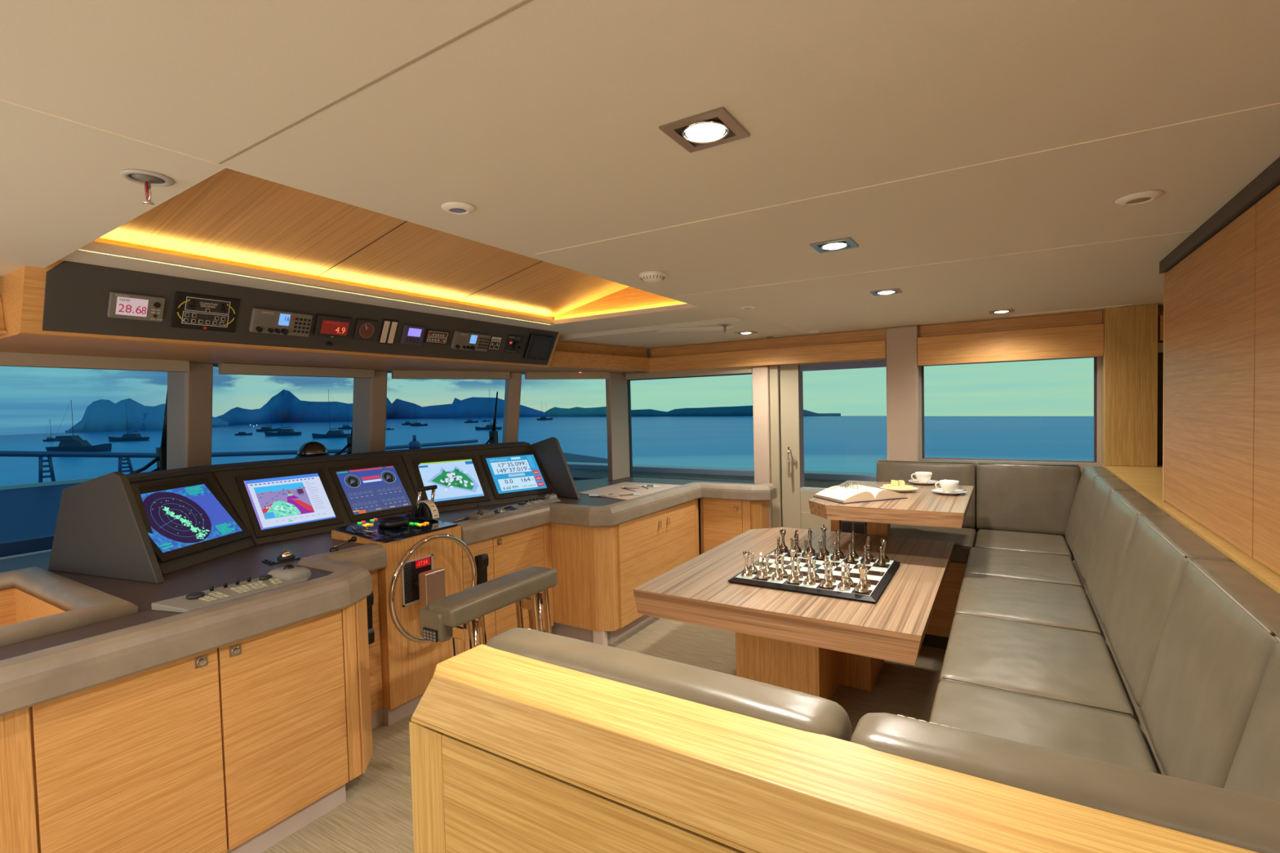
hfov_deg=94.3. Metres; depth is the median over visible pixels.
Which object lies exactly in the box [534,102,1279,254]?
trim
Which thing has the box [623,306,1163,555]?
wall
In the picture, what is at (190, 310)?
module
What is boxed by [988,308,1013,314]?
recessed light
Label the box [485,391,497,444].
wiper
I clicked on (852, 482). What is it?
glasses
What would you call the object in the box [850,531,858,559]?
bishop
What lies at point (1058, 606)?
seat cushion
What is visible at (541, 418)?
moored boat
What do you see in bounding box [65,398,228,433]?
mountain
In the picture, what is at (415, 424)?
moored boat
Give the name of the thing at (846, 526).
socket
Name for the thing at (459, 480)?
monitor
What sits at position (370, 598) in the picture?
handset
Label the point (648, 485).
square
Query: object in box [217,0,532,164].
trim
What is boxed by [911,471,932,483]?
coffee cup
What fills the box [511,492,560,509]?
keyboard
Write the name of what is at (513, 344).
controller
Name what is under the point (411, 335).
controller
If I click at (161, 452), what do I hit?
wiper
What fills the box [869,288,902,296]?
recessed light
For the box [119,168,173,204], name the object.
sprinkler
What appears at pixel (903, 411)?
trim
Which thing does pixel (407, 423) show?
moored boat
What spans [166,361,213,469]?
window pillar
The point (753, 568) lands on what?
pawn
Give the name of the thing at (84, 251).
trim
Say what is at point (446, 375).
shade cassette
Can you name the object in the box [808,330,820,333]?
ceiling sensor
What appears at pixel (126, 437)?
moored boat
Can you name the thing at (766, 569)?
pawn
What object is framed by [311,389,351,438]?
moored boat
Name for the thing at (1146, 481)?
ledge
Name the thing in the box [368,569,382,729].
base cabinet
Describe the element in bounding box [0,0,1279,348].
ceiling
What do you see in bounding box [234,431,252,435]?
moored boat
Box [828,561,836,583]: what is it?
pawn
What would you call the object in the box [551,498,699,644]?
base cabinet
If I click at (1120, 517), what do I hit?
cushion
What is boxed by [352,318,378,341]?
gauge
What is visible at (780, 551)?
pawn
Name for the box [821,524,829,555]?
king
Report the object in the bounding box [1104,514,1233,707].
cushion
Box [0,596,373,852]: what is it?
base cabinet
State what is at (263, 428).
moored boat
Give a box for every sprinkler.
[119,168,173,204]
[717,324,732,333]
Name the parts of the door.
handle, panel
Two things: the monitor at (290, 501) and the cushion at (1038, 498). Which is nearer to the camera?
the monitor at (290, 501)
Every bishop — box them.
[771,549,783,582]
[807,527,815,554]
[820,555,832,588]
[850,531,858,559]
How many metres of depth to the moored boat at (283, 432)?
228.68 m
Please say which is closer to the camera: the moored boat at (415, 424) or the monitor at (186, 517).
the monitor at (186, 517)
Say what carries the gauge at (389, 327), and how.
on the console at (60, 307)
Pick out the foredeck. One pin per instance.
(28, 512)
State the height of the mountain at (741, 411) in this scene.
6.683 m
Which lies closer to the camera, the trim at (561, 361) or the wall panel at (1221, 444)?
the wall panel at (1221, 444)
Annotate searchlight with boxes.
[408,435,421,448]
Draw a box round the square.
[634,484,665,487]
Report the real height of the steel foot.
0.112 m
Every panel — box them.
[423,328,449,344]
[488,336,501,349]
[1162,184,1279,575]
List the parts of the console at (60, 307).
dimmer knob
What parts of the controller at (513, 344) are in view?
knob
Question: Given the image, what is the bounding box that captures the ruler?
[588,493,639,496]
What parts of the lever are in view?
lever arm, lever arm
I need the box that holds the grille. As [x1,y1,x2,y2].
[530,339,551,357]
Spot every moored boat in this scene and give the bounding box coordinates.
[42,418,54,441]
[45,400,111,452]
[108,403,149,441]
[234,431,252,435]
[255,405,280,431]
[264,408,302,435]
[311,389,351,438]
[337,404,351,429]
[401,413,413,425]
[409,404,427,426]
[464,410,478,422]
[475,389,502,430]
[537,403,552,420]
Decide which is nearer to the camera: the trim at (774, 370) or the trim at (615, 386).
the trim at (774, 370)
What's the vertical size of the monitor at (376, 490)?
0.295 m
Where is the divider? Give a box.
[621,487,639,491]
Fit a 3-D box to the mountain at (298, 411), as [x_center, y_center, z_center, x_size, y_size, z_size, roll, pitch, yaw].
[-258.799,-23.685,593.228,392.544,35.622,312.451,0,2,32]
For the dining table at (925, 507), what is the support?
on the floor
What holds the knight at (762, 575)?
on the board at (878, 577)
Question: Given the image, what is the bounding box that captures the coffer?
[79,168,700,324]
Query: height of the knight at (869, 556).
0.115 m
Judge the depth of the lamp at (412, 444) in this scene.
7.26 m
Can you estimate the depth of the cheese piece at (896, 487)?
3.40 m
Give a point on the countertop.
(37, 671)
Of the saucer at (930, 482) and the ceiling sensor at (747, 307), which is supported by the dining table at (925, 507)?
the saucer at (930, 482)
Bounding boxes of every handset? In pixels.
[366,590,374,644]
[474,553,488,585]
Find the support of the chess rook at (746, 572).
on the board at (878, 577)
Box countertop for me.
[0,476,777,716]
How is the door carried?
in the wall at (1099, 380)
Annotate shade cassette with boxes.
[0,351,189,372]
[217,363,374,378]
[391,369,510,379]
[524,371,609,379]
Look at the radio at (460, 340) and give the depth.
3.50 m
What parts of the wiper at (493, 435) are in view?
motor arm, blade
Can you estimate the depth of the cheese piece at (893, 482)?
3.43 m
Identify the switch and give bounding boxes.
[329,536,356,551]
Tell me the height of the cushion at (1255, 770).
0.428 m
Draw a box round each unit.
[261,550,308,564]
[494,507,507,514]
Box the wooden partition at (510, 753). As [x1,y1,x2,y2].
[408,644,1257,852]
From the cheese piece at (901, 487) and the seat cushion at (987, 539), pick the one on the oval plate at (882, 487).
the cheese piece at (901, 487)
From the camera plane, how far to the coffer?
2.29 m
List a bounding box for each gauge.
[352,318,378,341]
[377,319,399,344]
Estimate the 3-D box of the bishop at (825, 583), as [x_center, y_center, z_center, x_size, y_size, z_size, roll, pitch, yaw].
[0.781,0.604,2.490,0.052,0.135,0.052,0,2,32]
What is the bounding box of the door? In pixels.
[779,358,886,531]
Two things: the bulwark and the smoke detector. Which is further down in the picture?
the bulwark
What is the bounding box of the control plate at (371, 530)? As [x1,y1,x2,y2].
[335,514,457,542]
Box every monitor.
[138,478,253,562]
[235,468,344,537]
[328,461,416,522]
[411,455,490,507]
[480,450,552,499]
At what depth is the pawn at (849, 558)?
2.86 m
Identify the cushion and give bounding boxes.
[485,627,852,742]
[849,712,1279,852]
[875,458,975,528]
[888,524,976,564]
[928,680,1158,773]
[939,614,1135,719]
[954,573,1102,636]
[964,546,1083,588]
[974,529,1072,560]
[976,461,1080,535]
[1064,466,1116,553]
[1072,476,1136,581]
[1084,490,1170,626]
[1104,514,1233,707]
[1139,557,1279,788]
[1223,635,1279,801]
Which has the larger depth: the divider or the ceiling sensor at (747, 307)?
the divider
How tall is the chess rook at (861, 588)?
0.109 m
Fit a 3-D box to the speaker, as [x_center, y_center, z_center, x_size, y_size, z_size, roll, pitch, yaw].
[-0.685,-0.536,4.030,0.090,0.164,0.229,0,2,32]
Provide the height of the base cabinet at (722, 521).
0.800 m
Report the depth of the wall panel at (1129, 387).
3.39 m
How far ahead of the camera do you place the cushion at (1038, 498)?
3.68 m
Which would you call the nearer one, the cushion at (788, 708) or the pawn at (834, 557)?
the cushion at (788, 708)
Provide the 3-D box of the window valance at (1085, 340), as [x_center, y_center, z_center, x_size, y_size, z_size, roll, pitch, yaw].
[2.308,-0.507,3.766,0.993,0.187,0.069,0,2,32]
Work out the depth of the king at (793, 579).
2.56 m
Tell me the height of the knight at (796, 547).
0.115 m
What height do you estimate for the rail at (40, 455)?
0.464 m
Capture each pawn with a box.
[748,552,757,573]
[764,554,772,574]
[773,536,782,555]
[778,555,787,577]
[787,537,796,555]
[795,557,803,578]
[801,539,808,557]
[811,560,819,581]
[815,540,825,559]
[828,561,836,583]
[830,542,839,561]
[844,543,854,563]
[845,563,853,586]
[860,545,870,564]
[863,565,871,587]
[875,546,886,566]
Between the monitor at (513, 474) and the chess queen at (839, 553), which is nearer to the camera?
the chess queen at (839, 553)
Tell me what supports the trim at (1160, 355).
attached to the wall at (1099, 380)
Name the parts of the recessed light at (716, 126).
recess plate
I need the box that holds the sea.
[0,416,1093,485]
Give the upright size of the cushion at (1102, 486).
0.428 m
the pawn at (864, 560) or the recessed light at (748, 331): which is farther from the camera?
the recessed light at (748, 331)
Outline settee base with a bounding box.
[921,532,1165,775]
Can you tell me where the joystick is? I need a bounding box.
[468,502,494,519]
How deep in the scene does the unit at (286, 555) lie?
2.60 m
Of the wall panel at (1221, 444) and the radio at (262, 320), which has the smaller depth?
the wall panel at (1221, 444)
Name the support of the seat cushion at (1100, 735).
on the settee base
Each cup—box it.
[128,173,164,182]
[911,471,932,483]
[934,480,959,493]
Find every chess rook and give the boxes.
[741,551,752,577]
[779,529,788,551]
[854,564,868,593]
[878,538,889,563]
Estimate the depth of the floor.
2.79 m
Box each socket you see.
[841,522,851,532]
[853,523,864,533]
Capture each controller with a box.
[400,324,425,345]
[503,334,524,353]
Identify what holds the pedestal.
on the floor
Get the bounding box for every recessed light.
[658,106,750,152]
[734,330,757,334]
[809,236,858,253]
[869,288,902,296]
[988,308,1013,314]
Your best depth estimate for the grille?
4.03 m
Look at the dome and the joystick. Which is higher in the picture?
the dome
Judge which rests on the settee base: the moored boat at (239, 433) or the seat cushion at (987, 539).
the seat cushion at (987, 539)
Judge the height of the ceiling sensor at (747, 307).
0.010 m
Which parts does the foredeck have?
toe rail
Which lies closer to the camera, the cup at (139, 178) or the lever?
the cup at (139, 178)
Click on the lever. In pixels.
(420, 511)
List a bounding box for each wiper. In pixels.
[128,391,167,474]
[334,424,352,454]
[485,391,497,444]
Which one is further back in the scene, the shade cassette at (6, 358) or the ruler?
the ruler
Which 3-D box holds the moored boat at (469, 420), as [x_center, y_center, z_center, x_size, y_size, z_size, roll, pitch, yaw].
[-109.875,-8.617,385.430,8.000,12.473,5.281,0,2,32]
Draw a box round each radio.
[248,307,312,337]
[450,330,490,351]
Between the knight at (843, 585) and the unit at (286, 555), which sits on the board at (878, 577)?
the knight at (843, 585)
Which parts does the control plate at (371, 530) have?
lever, steering dial, guard handle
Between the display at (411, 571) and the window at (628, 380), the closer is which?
the display at (411, 571)
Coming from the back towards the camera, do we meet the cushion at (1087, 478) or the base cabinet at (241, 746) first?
the cushion at (1087, 478)
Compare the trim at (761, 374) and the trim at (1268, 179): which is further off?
the trim at (761, 374)
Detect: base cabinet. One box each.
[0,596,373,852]
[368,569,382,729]
[462,523,553,648]
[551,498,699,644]
[700,497,768,554]
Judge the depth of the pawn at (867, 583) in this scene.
2.47 m
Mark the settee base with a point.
(939, 628)
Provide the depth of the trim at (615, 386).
5.21 m
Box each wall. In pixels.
[189,360,623,374]
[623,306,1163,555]
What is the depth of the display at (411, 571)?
2.94 m
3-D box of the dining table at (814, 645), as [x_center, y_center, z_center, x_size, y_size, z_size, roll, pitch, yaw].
[0.870,1.028,2.971,1.150,0.700,1.540,0,2,32]
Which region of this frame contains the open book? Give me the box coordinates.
[813,484,907,504]
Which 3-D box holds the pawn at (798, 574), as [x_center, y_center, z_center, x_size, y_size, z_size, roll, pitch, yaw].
[0.699,0.625,2.628,0.045,0.089,0.045,0,2,32]
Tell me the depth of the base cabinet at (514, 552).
3.52 m
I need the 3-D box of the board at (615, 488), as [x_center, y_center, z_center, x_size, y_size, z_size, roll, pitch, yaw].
[-0.065,0.482,4.462,0.649,0.003,0.817,0,2,32]
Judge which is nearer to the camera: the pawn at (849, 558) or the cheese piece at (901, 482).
the pawn at (849, 558)
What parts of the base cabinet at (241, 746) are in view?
door, door, chamfer panel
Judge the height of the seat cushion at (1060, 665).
0.118 m
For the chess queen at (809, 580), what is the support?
on the board at (878, 577)
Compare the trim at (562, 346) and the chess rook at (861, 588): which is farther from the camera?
the trim at (562, 346)
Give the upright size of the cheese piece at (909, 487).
0.029 m
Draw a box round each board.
[578,481,681,500]
[727,548,900,603]
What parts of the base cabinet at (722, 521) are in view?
door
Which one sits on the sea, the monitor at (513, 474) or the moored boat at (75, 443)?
the moored boat at (75, 443)
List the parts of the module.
knob, knob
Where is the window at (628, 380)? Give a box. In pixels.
[627,373,754,483]
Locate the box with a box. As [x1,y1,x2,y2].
[840,520,866,534]
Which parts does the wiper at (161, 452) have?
motor arm, blade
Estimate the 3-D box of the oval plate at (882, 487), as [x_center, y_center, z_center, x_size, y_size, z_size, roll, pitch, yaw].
[1.499,0.364,3.439,0.210,0.021,0.151,0,2,32]
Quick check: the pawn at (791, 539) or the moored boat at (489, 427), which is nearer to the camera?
the pawn at (791, 539)
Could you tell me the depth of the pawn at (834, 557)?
2.90 m
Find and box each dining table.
[632,527,954,700]
[808,480,973,536]
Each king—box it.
[786,546,799,583]
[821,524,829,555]
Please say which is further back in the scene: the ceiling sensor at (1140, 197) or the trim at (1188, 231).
the trim at (1188, 231)
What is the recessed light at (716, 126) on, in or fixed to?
in the ceiling
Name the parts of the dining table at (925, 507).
pedestal post, pedestal post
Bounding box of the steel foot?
[592,631,608,645]
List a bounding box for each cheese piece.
[882,484,888,488]
[890,480,898,485]
[893,485,899,489]
[897,480,904,485]
[897,485,907,489]
[906,485,913,491]
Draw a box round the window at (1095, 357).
[921,356,1097,462]
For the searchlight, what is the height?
0.551 m
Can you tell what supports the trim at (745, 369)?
attached to the wall at (1099, 380)
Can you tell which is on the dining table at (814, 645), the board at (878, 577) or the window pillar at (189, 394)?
the board at (878, 577)
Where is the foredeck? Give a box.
[0,442,608,559]
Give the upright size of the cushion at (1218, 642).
0.428 m
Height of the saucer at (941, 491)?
0.018 m
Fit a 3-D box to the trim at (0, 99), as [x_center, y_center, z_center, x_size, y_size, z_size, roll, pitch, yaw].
[-1.093,-0.498,0.754,0.003,0.001,0.980,0,2,32]
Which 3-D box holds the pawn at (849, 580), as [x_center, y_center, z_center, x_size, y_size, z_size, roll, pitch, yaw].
[0.880,0.624,2.516,0.045,0.089,0.045,0,2,32]
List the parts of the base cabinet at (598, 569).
panel, bar handle, bar handle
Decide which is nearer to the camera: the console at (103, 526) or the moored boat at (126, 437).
the console at (103, 526)
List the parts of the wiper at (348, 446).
motor arm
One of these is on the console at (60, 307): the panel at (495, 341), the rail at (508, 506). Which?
the panel at (495, 341)
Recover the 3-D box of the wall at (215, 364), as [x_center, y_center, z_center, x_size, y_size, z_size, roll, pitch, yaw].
[-2.065,0.425,3.707,0.905,2.000,5.059,0,3,40]
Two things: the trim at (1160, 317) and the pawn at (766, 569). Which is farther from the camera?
the trim at (1160, 317)
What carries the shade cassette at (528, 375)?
attached to the wall at (215, 364)
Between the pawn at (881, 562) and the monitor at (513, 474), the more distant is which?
the monitor at (513, 474)
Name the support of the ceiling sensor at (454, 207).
attached to the ceiling
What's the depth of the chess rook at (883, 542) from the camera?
2.85 m
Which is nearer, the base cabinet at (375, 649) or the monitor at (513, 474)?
the base cabinet at (375, 649)
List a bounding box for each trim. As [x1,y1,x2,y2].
[0,98,215,163]
[73,248,552,325]
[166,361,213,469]
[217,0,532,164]
[351,369,387,453]
[493,351,649,373]
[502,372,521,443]
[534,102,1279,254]
[554,341,648,357]
[605,372,628,479]
[625,366,752,379]
[646,340,885,372]
[651,328,885,357]
[673,231,1192,297]
[751,311,809,334]
[751,365,772,528]
[768,364,781,528]
[885,324,919,461]
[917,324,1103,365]
[918,311,1102,337]
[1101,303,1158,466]
[1157,314,1163,341]
[1157,341,1163,465]
[1157,342,1163,352]
[1159,156,1279,273]
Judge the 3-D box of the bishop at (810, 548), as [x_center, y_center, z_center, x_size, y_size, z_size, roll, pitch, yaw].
[0.870,0.583,3.041,0.052,0.135,0.052,0,2,32]
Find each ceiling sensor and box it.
[440,201,475,214]
[739,305,755,310]
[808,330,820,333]
[1115,190,1164,204]
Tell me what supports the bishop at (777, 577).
on the board at (878, 577)
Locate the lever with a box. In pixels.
[410,484,439,520]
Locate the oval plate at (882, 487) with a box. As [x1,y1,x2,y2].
[880,486,919,492]
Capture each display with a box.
[106,291,164,321]
[312,314,352,339]
[400,554,433,607]
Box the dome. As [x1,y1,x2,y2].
[294,440,330,457]
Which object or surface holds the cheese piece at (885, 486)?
on the oval plate at (882, 487)
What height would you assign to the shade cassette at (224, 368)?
0.059 m
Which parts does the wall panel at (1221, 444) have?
door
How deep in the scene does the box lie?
3.73 m
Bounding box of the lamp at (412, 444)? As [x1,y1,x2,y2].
[408,440,421,448]
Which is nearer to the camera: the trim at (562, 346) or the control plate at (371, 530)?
the control plate at (371, 530)
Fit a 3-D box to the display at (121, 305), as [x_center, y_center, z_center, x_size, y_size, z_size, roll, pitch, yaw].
[-1.839,-0.436,2.172,0.048,0.088,0.161,0,2,32]
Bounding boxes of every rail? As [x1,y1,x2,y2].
[0,439,478,482]
[453,505,511,522]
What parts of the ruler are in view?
blade, blade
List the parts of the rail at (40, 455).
rail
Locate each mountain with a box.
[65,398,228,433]
[94,412,164,431]
[215,389,571,426]
[543,406,606,416]
[598,405,840,416]
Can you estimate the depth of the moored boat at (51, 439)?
232.68 m
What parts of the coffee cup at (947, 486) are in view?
handle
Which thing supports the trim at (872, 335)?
attached to the wall at (1099, 380)
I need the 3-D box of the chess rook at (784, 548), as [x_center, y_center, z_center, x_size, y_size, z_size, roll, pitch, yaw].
[0.750,0.597,3.115,0.052,0.109,0.052,0,2,32]
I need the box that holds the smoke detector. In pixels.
[638,270,666,282]
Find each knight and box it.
[755,552,768,579]
[793,529,801,553]
[837,561,850,591]
[862,536,874,560]
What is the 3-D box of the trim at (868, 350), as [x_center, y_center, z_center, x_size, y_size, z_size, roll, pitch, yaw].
[0.891,-0.532,4.637,1.931,0.122,0.069,0,2,32]
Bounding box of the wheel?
[388,533,476,643]
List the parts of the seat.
switch panel, leg frame, leg frame, brace rod, leg frame, leg frame, brace rod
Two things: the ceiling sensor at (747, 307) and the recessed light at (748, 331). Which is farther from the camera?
the recessed light at (748, 331)
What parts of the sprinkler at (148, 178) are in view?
glass bulb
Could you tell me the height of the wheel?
0.519 m
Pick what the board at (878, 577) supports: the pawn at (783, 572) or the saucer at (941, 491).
the pawn at (783, 572)
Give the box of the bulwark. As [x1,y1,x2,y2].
[566,462,876,488]
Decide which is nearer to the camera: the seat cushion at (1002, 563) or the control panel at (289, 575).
the control panel at (289, 575)
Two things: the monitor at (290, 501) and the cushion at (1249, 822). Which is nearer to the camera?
the cushion at (1249, 822)
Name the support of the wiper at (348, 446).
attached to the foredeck
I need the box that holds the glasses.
[831,482,857,489]
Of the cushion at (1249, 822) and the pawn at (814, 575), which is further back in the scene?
the pawn at (814, 575)
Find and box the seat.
[418,566,557,658]
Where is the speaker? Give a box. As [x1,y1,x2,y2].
[523,333,554,360]
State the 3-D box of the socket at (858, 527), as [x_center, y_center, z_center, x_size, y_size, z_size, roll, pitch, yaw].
[1.367,0.635,3.707,0.060,0.060,0.004,0,2,32]
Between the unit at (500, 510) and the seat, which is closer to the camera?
the seat
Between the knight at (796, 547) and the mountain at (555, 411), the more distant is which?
the mountain at (555, 411)
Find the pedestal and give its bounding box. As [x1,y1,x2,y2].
[331,525,464,725]
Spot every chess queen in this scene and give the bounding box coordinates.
[803,551,816,586]
[835,528,844,557]
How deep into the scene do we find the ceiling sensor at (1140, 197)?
1.49 m
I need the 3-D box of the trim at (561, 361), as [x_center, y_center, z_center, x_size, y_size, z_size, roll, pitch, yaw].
[-0.593,-0.508,4.856,0.716,0.112,1.239,0,3,41]
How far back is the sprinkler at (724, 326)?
3.74 m
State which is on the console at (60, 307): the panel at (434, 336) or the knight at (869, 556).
the panel at (434, 336)
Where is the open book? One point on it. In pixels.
(842, 495)
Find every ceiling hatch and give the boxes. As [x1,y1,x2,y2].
[654,326,733,332]
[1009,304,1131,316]
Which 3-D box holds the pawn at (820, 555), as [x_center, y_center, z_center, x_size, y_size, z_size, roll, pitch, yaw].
[0.893,0.609,2.941,0.045,0.089,0.045,0,2,32]
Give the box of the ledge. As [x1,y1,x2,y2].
[1101,463,1279,594]
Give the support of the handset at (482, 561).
attached to the base cabinet at (514, 552)
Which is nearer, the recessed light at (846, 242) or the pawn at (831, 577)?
the recessed light at (846, 242)
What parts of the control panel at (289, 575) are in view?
knob, knob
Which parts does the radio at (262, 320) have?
knob, knob, knob, knob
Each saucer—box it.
[908,480,939,484]
[931,488,967,494]
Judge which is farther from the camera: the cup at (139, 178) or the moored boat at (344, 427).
the moored boat at (344, 427)
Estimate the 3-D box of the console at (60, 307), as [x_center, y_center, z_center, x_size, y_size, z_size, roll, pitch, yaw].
[-1.986,-0.470,2.836,1.048,0.265,3.785,0,2,32]
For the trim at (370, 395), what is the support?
attached to the wall at (215, 364)
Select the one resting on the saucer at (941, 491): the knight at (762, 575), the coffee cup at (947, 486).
the coffee cup at (947, 486)
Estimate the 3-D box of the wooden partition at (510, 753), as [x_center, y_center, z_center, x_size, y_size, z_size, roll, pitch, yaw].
[0.529,0.928,0.499,2.028,1.085,0.155,0,2,32]
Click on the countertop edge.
(35, 602)
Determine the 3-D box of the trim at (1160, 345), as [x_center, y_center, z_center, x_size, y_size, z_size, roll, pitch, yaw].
[3.297,-0.455,3.225,0.765,0.055,0.019,0,2,32]
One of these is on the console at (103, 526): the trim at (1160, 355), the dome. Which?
the dome
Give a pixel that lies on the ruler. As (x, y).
(611, 494)
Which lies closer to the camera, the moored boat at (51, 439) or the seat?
the seat
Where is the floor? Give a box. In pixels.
[261,617,946,852]
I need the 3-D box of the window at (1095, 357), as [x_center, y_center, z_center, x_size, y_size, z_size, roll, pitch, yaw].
[2.369,-0.101,3.871,0.965,0.650,0.042,0,2,32]
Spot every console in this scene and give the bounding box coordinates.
[0,260,559,371]
[48,436,580,583]
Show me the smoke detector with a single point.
(653, 276)
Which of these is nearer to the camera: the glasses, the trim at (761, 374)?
the glasses
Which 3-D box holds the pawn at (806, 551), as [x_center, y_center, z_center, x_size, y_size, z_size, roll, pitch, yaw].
[0.832,0.610,2.978,0.045,0.089,0.045,0,2,32]
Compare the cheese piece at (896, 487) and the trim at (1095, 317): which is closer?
the cheese piece at (896, 487)
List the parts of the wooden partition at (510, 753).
corner post, panel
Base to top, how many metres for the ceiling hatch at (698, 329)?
0.004 m
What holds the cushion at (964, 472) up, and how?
on the settee base
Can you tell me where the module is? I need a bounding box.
[170,291,240,332]
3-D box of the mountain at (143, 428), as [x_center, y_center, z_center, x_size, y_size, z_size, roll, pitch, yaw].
[-359.265,-5.078,461.523,151.618,12.449,119.068,0,2,32]
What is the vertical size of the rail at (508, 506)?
0.014 m
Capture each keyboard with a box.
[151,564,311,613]
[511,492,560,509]
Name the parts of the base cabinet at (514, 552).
door, door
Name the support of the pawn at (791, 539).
on the board at (878, 577)
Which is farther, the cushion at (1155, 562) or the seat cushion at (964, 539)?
the seat cushion at (964, 539)

